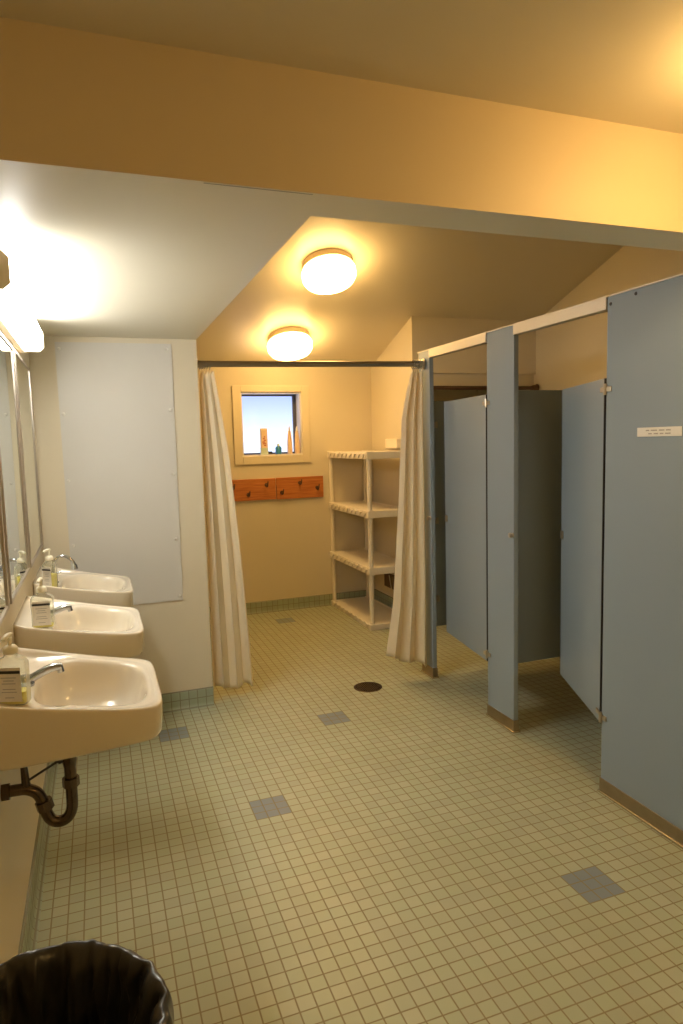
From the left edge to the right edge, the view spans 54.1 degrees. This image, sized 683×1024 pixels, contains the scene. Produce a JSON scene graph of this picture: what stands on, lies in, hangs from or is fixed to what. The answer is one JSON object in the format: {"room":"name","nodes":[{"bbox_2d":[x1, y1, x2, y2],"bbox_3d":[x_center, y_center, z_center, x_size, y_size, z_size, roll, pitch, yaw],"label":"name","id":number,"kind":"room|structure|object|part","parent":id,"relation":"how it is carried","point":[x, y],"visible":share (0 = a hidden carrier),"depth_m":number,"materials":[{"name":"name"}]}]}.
{"room":"public restroom","nodes":[
{"label":"public restroom","id":0,"kind":"room"},
{"bbox_2d":[0,329,46,963],"bbox_3d":[-1.077,-0.655,1.825,0.120,4.000,7.910,-4,6,-20],"label":"wall","id":1,"kind":"structure","parent":0,"point":[19,816],"depth_m":1.98,"materials":[{"name":"beige paint"}]},
{"bbox_2d":[0,488,9,625],"bbox_3d":[-0.932,-0.115,1.718,0.014,0.885,0.635,-4,6,-20],"label":"wall mirror","id":2,"kind":"object","parent":1,"relation":"attached to","point":[4,590],"visible":1,"depth_m":2.01,"materials":[{"name":"mirror"}]},
{"bbox_2d":[0,522,6,617],"bbox_3d":[-0.934,-0.115,1.718,0.008,0.861,0.595,-4,6,-20],"label":"mirror glass","id":3,"kind":"object","parent":2,"relation":"attached to","point":[3,566],"depth_m":2.00,"materials":[{"name":"white"}]},
{"bbox_2d":[0,332,29,603],"bbox_3d":[-1.170,-0.176,2.363,0.014,0.885,0.635,-4,6,-20],"label":"wall mirror","id":4,"kind":"object","parent":1,"relation":"attached to","point":[11,469],"visible":0.88,"depth_m":2.36,"materials":[{"name":"mirror"}]},
{"bbox_2d":[0,249,43,352],"bbox_3d":[-1.166,-0.710,2.386,0.103,0.115,1.270,-4,6,-20],"label":"vanity light","id":5,"kind":"object","parent":1,"relation":"attached to","point":[18,322],"visible":1,"depth_m":2.25,"materials":[{"name":"beige"}]},
{"bbox_2d":[14,349,42,567],"bbox_3d":[-1.412,-0.238,3.020,0.014,0.885,0.660,-4,6,-20],"label":"wall mirror","id":6,"kind":"object","parent":1,"relation":"attached to","point":[22,370],"visible":0.77,"depth_m":2.99,"materials":[{"name":"mirror"}]},
{"bbox_2d":[18,761,57,953],"bbox_3d":[-0.587,1.371,1.054,0.030,0.105,5.531,-4,6,-20],"label":"baseboard","id":7,"kind":"structure","parent":1,"relation":"attached to","point":[32,912],"depth_m":2.29,"materials":[{"name":"tile"}]},
{"bbox_2d":[13,596,143,657],"bbox_3d":[-0.965,0.568,2.523,0.418,0.461,0.495,-4,6,-20],"label":"basin","id":8,"kind":"object","parent":1,"relation":"attached to","point":[79,628],"visible":0.53,"depth_m":2.37,"materials":[{"name":"beige ceramic"}]},
{"bbox_2d":[30,577,55,627],"bbox_3d":[-1.049,0.317,2.337,0.074,0.179,0.055,-3,6,-11],"label":"soap bottle","id":9,"kind":"object","parent":8,"relation":"on","point":[40,611],"visible":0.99,"depth_m":2.33,"materials":[{"name":"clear plastic"}]},
{"bbox_2d":[39,608,47,622],"bbox_3d":[-1.045,0.361,2.328,0.037,0.052,0.001,-3,6,-11],"label":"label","id":10,"kind":"object","parent":9,"relation":"on","point":[39,608],"depth_m":2.33,"materials":[{"name":"white paper"}]},
{"bbox_2d":[50,604,72,618],"bbox_3d":[-1.061,0.373,2.469,0.127,0.052,0.052,-4,6,-20],"label":"faucet","id":11,"kind":"object","parent":8,"relation":"on","point":[68,607],"depth_m":2.47,"materials":[{"name":"silver metal"}]},
{"bbox_2d":[0,647,162,826],"bbox_3d":[-0.714,0.633,1.843,0.418,0.461,0.495,-4,6,-20],"label":"basin","id":12,"kind":"object","parent":1,"relation":"attached to","point":[79,705],"visible":0.94,"depth_m":1.77,"materials":[{"name":"beige ceramic"}]},
{"bbox_2d":[0,632,31,704],"bbox_3d":[-0.808,0.383,1.630,0.074,0.179,0.055,-2,6,0],"label":"soap bottle","id":13,"kind":"object","parent":12,"relation":"on","point":[11,691],"visible":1,"depth_m":1.62,"materials":[{"name":"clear plastic"}]},
{"bbox_2d":[0,677,16,697],"bbox_3d":[-0.807,0.427,1.621,0.037,0.052,0.001,-2,6,-1],"label":"label","id":14,"kind":"object","parent":13,"relation":"on","point":[15,677],"depth_m":1.62,"materials":[{"name":"white paper"}]},
{"bbox_3d":[-0.810,0.315,1.631,0.010,0.022,0.010,-2,6,0],"label":"pump stem","id":15,"kind":"part","parent":13,"relation":"part of","materials":[{"name":"beige plastic"}]},
{"bbox_2d":[20,663,64,687],"bbox_3d":[-0.810,0.438,1.789,0.127,0.052,0.052,-4,6,-20],"label":"faucet","id":16,"kind":"object","parent":12,"relation":"on","point":[26,681],"depth_m":1.78,"materials":[{"name":"silver metal"}]},
{"bbox_3d":[-0.809,0.702,1.814,0.091,0.051,0.007,-4,6,-20],"label":"pop rod","id":17,"kind":"part","parent":12,"relation":"part of","materials":[{"name":"grey metal"}]},
{"bbox_2d":[32,554,132,606],"bbox_3d":[-1.217,0.464,3.199,0.418,0.542,0.495,-4,6,-20],"label":"basin","id":18,"kind":"object","parent":1,"relation":"attached to","point":[73,585],"visible":0.45,"depth_m":3.13,"materials":[{"name":"beige ceramic"}]},
{"bbox_2d":[42,549,57,586],"bbox_3d":[-1.314,0.253,2.995,0.059,0.179,0.055,1,6,20],"label":"soap bottle","id":19,"kind":"object","parent":18,"relation":"on","point":[49,579],"visible":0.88,"depth_m":2.99,"materials":[{"name":"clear plastic"}]},
{"bbox_2d":[51,554,77,582],"bbox_3d":[-1.317,0.264,3.160,0.135,0.132,0.080,-4,6,-20],"label":"faucet","id":20,"kind":"object","parent":18,"relation":"on","point":[75,566],"depth_m":3.14,"materials":[{"name":"silver metal"}]},
{"bbox_2d":[29,336,213,713],"bbox_3d":[-1.208,-0.442,3.655,0.853,3.200,0.140,-4,6,-20],"label":"wall","id":21,"kind":"structure","parent":0,"point":[177,640],"depth_m":3.76,"materials":[{"name":"beige paint"}]},
{"bbox_2d":[54,342,182,604],"bbox_3d":[-1.191,-0.193,3.636,0.590,1.429,0.012,-4,6,-20],"label":"wall panel","id":22,"kind":"object","parent":21,"relation":"attached to","point":[116,400],"visible":0.89,"depth_m":3.63,"materials":[{"name":"white"}]},
{"bbox_2d":[197,358,424,369],"bbox_3d":[-0.159,-0.871,3.932,1.366,0.072,0.068,-3,6,-14],"label":"curtain rod","id":23,"kind":"object","parent":21,"relation":"attached to","point":[199,363],"visible":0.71,"depth_m":3.91,"materials":[{"name":"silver metal"}]},
{"bbox_2d":[199,360,252,688],"bbox_3d":[-0.673,0.099,3.897,0.234,1.934,0.076,-3,6,-11],"label":"shower curtain","id":24,"kind":"object","parent":23,"relation":"hanging from","point":[230,642],"visible":0.98,"depth_m":3.91,"materials":[{"name":"beige fabric"}]},
{"bbox_2d":[386,360,426,666],"bbox_3d":[0.398,0.040,4.128,0.272,1.928,0.078,-3,6,-15],"label":"shower curtain","id":25,"kind":"object","parent":23,"relation":"hanging from","point":[407,631],"visible":1,"depth_m":4.15,"materials":[{"name":"beige fabric"}]},
{"bbox_2d":[198,367,374,606],"bbox_3d":[-0.964,-0.383,5.911,2.840,2.600,0.200,-4,6,-20],"label":"wall","id":26,"kind":"structure","parent":0,"point":[285,544],"depth_m":6.06,"materials":[{"name":"beige paint"}]},
{"bbox_2d":[232,478,275,500],"bbox_3d":[-0.778,-0.192,5.846,0.431,0.188,0.084,-4,6,-20],"label":"board","id":27,"kind":"object","parent":26,"relation":"attached to","point":[245,489],"visible":0.91,"depth_m":5.87,"materials":[{"name":"orange wood"}]},
{"bbox_2d":[231,386,310,464],"bbox_3d":[-0.637,-0.774,5.959,0.690,0.680,0.166,-4,6,-20],"label":"window","id":28,"kind":"structure","parent":26,"relation":"in","point":[300,394],"depth_m":5.92,"materials":[{"name":"beige paint"}]},
{"bbox_2d":[260,428,267,454],"bbox_3d":[-0.688,-0.627,5.930,0.067,0.232,0.035,-4,6,-20],"label":"bottle","id":29,"kind":"object","parent":28,"relation":"on","point":[263,431],"visible":0.98,"depth_m":5.92,"materials":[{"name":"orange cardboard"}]},
{"bbox_3d":[-0.660,-0.789,6.024,0.523,0.533,0.025,-4,6,-20],"label":"sash","id":30,"kind":"part","parent":28,"relation":"part of","materials":[{"name":"grey"}]},
{"bbox_2d":[275,443,281,453],"bbox_3d":[-0.565,-0.567,5.982,0.056,0.095,0.056,-4,6,-20],"label":"bottle","id":31,"kind":"object","parent":28,"relation":"on","point":[278,450],"visible":1,"depth_m":5.96,"materials":[{"name":"blue plastic"}]},
{"bbox_2d":[287,426,292,453],"bbox_3d":[-0.466,-0.647,6.005,0.050,0.245,0.042,-4,6,-20],"label":"tube","id":32,"kind":"object","parent":28,"relation":"on","point":[289,437],"visible":1,"depth_m":5.99,"materials":[{"name":"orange plastic"}]},
{"bbox_2d":[295,426,299,453],"bbox_3d":[-0.401,-0.651,6.023,0.050,0.245,0.042,-4,6,-20],"label":"tube","id":33,"kind":"object","parent":28,"relation":"on","point":[297,442],"visible":1,"depth_m":6.01,"materials":[{"name":"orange plastic"}]},
{"bbox_2d":[209,589,374,616],"bbox_3d":[-0.947,0.871,5.913,2.720,0.105,0.030,-4,6,-20],"label":"baseboard","id":34,"kind":"structure","parent":26,"relation":"attached to","point":[269,606],"depth_m":6.11,"materials":[{"name":"tile"}]},
{"bbox_2d":[276,476,323,498],"bbox_3d":[-0.364,-0.218,5.996,0.440,0.193,0.084,-4,6,-20],"label":"board","id":35,"kind":"object","parent":26,"relation":"attached to","point":[307,486],"visible":1,"depth_m":6.01,"materials":[{"name":"orange wood"}]},
{"bbox_2d":[0,187,622,360],"bbox_3d":[0.229,-1.848,3.916,4.100,1.674,4.490,-4,6,-20],"label":"ceiling","id":36,"kind":"structure","parent":0,"point":[403,272],"depth_m":4.06,"materials":[{"name":"beige paint"}]},
{"bbox_2d":[267,327,312,360],"bbox_3d":[-0.413,-1.345,5.352,0.361,0.230,0.361,1,7,24],"label":"ceiling lamp","id":37,"kind":"object","parent":36,"relation":"attached to","point":[287,343],"visible":1,"depth_m":5.24,"materials":[{"name":"white glass"}]},
{"bbox_3d":[-0.421,-1.385,5.365,0.344,0.050,0.344,-4,-13,-20],"label":"plate","id":38,"kind":"part","parent":37,"relation":"part of","materials":[{"name":"beige ceramic"}]},
{"bbox_2d":[302,249,355,293],"bbox_3d":[-0.084,-1.589,4.423,0.361,0.230,0.361,1,7,24],"label":"ceiling lamp","id":39,"kind":"object","parent":36,"relation":"attached to","point":[325,271],"visible":1,"depth_m":4.32,"materials":[{"name":"white glass"}]},
{"bbox_3d":[-0.091,-1.630,4.436,0.344,0.050,0.344,-4,-13,-20],"label":"plate","id":40,"kind":"part","parent":39,"relation":"part of","materials":[{"name":"beige ceramic"}]},
{"bbox_2d":[0,0,682,133],"bbox_3d":[1.557,-0.999,0.406,3.900,0.100,3.264,-4,6,-20],"label":"ceiling","id":41,"kind":"structure","parent":0,"point":[616,61],"depth_m":1.44,"materials":[{"name":"beige paint"}]},
{"bbox_2d":[37,606,682,1023],"bbox_3d":[0.860,1.269,2.733,4.140,0.120,7.930,-4,6,-20],"label":"floor","id":42,"kind":"structure","parent":0,"point":[302,845],"depth_m":2.45,"materials":[{"name":"tile"}]},
{"bbox_2d":[0,939,173,1023],"bbox_3d":[-0.371,1.041,0.872,0.340,0.788,0.340,-4,6,-20],"label":"rubbish bin","id":43,"kind":"object","parent":42,"relation":"on","point":[92,981],"visible":1,"depth_m":0.96,"materials":[{"name":"grey plastic"}]},
{"bbox_2d":[327,450,399,630],"bbox_3d":[0.231,0.188,5.779,0.396,1.429,0.958,-4,6,-20],"label":"shelf unit","id":44,"kind":"object","parent":42,"relation":"on","point":[369,612],"visible":0.77,"depth_m":5.70,"materials":[{"name":"beige plastic"}]},
{"bbox_3d":[-0.093,-0.293,6.098,0.038,0.415,0.038,-4,6,-20],"label":"post","id":45,"kind":"part","parent":44,"relation":"part of","materials":[{"name":"beige plastic"}]},
{"bbox_3d":[-0.081,0.165,6.146,0.038,0.405,0.038,-4,6,-20],"label":"post","id":46,"kind":"part","parent":44,"relation":"part of","materials":[{"name":"beige plastic"}]},
{"bbox_3d":[-0.069,0.619,6.194,0.038,0.410,0.038,-4,6,-20],"label":"post","id":47,"kind":"part","parent":44,"relation":"part of","materials":[{"name":"beige plastic"}]},
{"bbox_3d":[0.224,-0.313,6.213,0.038,0.415,0.038,-4,6,-20],"label":"post","id":48,"kind":"part","parent":44,"relation":"part of","materials":[{"name":"beige plastic"}]},
{"bbox_3d":[0.236,0.144,6.261,0.038,0.405,0.038,-4,6,-20],"label":"post","id":49,"kind":"part","parent":44,"relation":"part of","materials":[{"name":"beige plastic"}]},
{"bbox_3d":[0.248,0.599,6.309,0.038,0.410,0.038,-4,6,-20],"label":"post","id":50,"kind":"part","parent":44,"relation":"part of","materials":[{"name":"beige plastic"}]},
{"bbox_3d":[0.218,-0.212,5.253,0.038,0.415,0.038,-4,6,-20],"label":"post","id":51,"kind":"part","parent":44,"relation":"part of","materials":[{"name":"beige plastic"}]},
{"bbox_3d":[0.230,0.245,5.301,0.038,0.405,0.038,-4,6,-20],"label":"post","id":52,"kind":"part","parent":44,"relation":"part of","materials":[{"name":"beige plastic"}]},
{"bbox_3d":[0.242,0.700,5.349,0.038,0.410,0.038,-4,6,-20],"label":"post","id":53,"kind":"part","parent":44,"relation":"part of","materials":[{"name":"beige plastic"}]},
{"bbox_2d":[354,682,381,691],"bbox_3d":[0.163,1.080,4.127,0.176,0.003,0.176,-4,6,-20],"label":"floor drain","id":54,"kind":"object","parent":42,"relation":"on","point":[363,686],"visible":1,"depth_m":4.12,"materials":[{"name":"brown metal"}]},
{"bbox_2d":[419,350,438,678],"bbox_3d":[0.538,0.034,4.203,0.061,2.047,0.164,-4,6,-20],"label":"pilaster","id":55,"kind":"object","parent":42,"relation":"on","point":[431,669],"visible":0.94,"depth_m":4.16,"materials":[{"name":"blue laminate"}]},
{"bbox_2d":[484,326,520,733],"bbox_3d":[0.822,0.107,3.434,0.061,2.047,0.259,-4,6,-20],"label":"pilaster","id":56,"kind":"object","parent":42,"relation":"on","point":[501,402],"visible":0.96,"depth_m":3.41,"materials":[{"name":"grey metal"}]},
{"bbox_2d":[444,395,487,660],"bbox_3d":[0.715,0.070,3.844,0.035,1.430,0.598,-3,6,-12],"label":"door","id":57,"kind":"structure","parent":56,"relation":"attached to","point":[465,420],"depth_m":3.80,"materials":[{"name":"grey metal"}]},
{"bbox_2d":[597,275,682,848],"bbox_3d":[1.293,0.227,2.167,0.053,2.047,1.238,-4,6,-20],"label":"partition","id":58,"kind":"object","parent":42,"relation":"on","point":[641,716],"visible":1,"depth_m":2.53,"materials":[{"name":"metal"}]},
{"bbox_2d":[417,273,682,357],"bbox_3d":[0.979,-0.844,2.849,0.040,0.052,2.840,-4,6,-20],"label":"headrail","id":59,"kind":"object","parent":58,"relation":"attached to","point":[600,305],"visible":0.8,"depth_m":3.00,"materials":[{"name":"silver metal"}]},
{"bbox_2d":[560,378,606,718],"bbox_3d":[1.091,0.145,3.037,0.035,1.430,0.590,-1,6,3],"label":"door","id":60,"kind":"structure","parent":58,"relation":"attached to","point":[584,405],"depth_m":2.98,"materials":[{"name":"grey metal"}]},
{"bbox_3d":[1.069,0.177,2.765,0.006,1.365,0.034,-1,6,2],"label":"hinge plate","id":61,"kind":"part","parent":60,"relation":"part of","materials":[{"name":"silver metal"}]},
{"bbox_2d":[637,426,681,436],"bbox_3d":[1.151,-0.291,2.425,0.004,0.034,0.204,-4,6,-20],"label":"door sign","id":62,"kind":"object","parent":58,"relation":"attached to","point":[674,430],"visible":1,"depth_m":2.42,"materials":[{"name":"white"}]},
{"bbox_2d":[646,429,670,433],"bbox_3d":[1.149,-0.291,2.427,0.001,0.016,0.114,-4,6,-20],"label":"print","id":63,"kind":"object","parent":62,"relation":"attached to","point":[648,431],"depth_m":2.42,"materials":[{"name":"grey"}]},
{"bbox_2d":[370,325,405,597],"bbox_3d":[0.472,-0.573,5.914,0.120,2.900,0.750,-4,6,-20],"label":"wall","id":64,"kind":"structure","parent":0,"point":[388,384],"depth_m":5.94,"materials":[{"name":"beige paint"}]},
{"bbox_2d":[375,589,392,607],"bbox_3d":[0.460,0.827,5.978,0.030,0.105,0.870,-4,6,-20],"label":"baseboard","id":65,"kind":"structure","parent":64,"relation":"attached to","point":[381,597],"depth_m":6.17,"materials":[{"name":"tile"}]},
{"bbox_2d":[384,573,394,589],"bbox_3d":[0.452,0.620,5.934,0.048,0.115,0.270,-4,6,-20],"label":"wall box","id":66,"kind":"object","parent":64,"relation":"attached to","point":[388,578],"visible":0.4,"depth_m":5.95,"materials":[{"name":"brown wood"}]},
{"bbox_2d":[385,439,400,448],"bbox_3d":[0.445,-0.586,5.737,0.050,0.085,0.240,-4,6,-20],"label":"wall dispenser","id":67,"kind":"object","parent":64,"relation":"attached to","point":[389,443],"visible":0.83,"depth_m":5.69,"materials":[{"name":"beige plastic"}]},
{"bbox_2d":[434,390,476,400],"bbox_3d":[0.850,-0.703,6.581,1.060,3.000,0.100,-4,6,-20],"label":"wall","id":68,"kind":"structure","parent":0,"point":[439,395],"depth_m":6.58,"materials":[{"name":"beige paint"}]},
{"bbox_2d":[405,316,535,390],"bbox_3d":[1.118,-0.616,5.682,1.180,3.000,0.120,-4,6,-20],"label":"wall","id":69,"kind":"structure","parent":0,"point":[421,333],"depth_m":5.49,"materials":[{"name":"beige paint"}]},
{"bbox_2d":[433,373,528,385],"bbox_3d":[1.125,-1.112,5.649,1.030,0.102,0.100,-4,6,-20],"label":"trim","id":70,"kind":"structure","parent":69,"relation":"attached to","point":[439,379],"depth_m":5.56,"materials":[{"name":"beige paint"}]},
{"bbox_2d":[434,384,538,389],"bbox_3d":[1.141,-1.030,5.545,1.180,0.072,0.072,-4,6,-20],"label":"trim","id":71,"kind":"structure","parent":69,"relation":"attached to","point":[536,386],"depth_m":5.51,"materials":[{"name":"brown metal"}]},
{"bbox_2d":[477,246,682,395],"bbox_3d":[2.724,-0.892,3.113,0.120,4.000,7.740,-4,6,-20],"label":"wall","id":72,"kind":"structure","parent":0,"point":[572,353],"depth_m":5.11,"materials":[{"name":"beige paint"}]},
{"bbox_2d":[204,183,312,194],"bbox_3d":[-0.189,-0.746,1.543,0.257,0.002,0.002,-4,6,-20],"label":"trim","id":73,"kind":"structure","parent":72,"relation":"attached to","point":[204,183],"depth_m":1.54,"materials":[{"name":"grey"}]},
{"bbox_2d":[0,17,682,250],"bbox_3d":[0.955,-1.602,1.957,3.900,1.554,0.156,-4,6,-20],"label":"beam","id":74,"kind":"structure","parent":72,"relation":"attached to","point":[82,112],"depth_m":1.58,"materials":[{"name":"paint"}]},
{"bbox_2d":[434,401,446,625],"bbox_3d":[1.340,-0.028,4.489,1.645,1.427,0.032,-4,6,-20],"label":"divider","id":75,"kind":"object","parent":72,"relation":"attached to","point":[439,436],"visible":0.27,"depth_m":4.22,"materials":[{"name":"grey metal"}]},
{"bbox_2d":[518,390,561,662],"bbox_3d":[1.623,0.045,3.723,1.645,1.427,0.032,-4,6,-20],"label":"divider","id":76,"kind":"object","parent":72,"relation":"attached to","point":[539,411],"visible":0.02,"depth_m":3.50,"materials":[{"name":"grey metal"}]}
]}

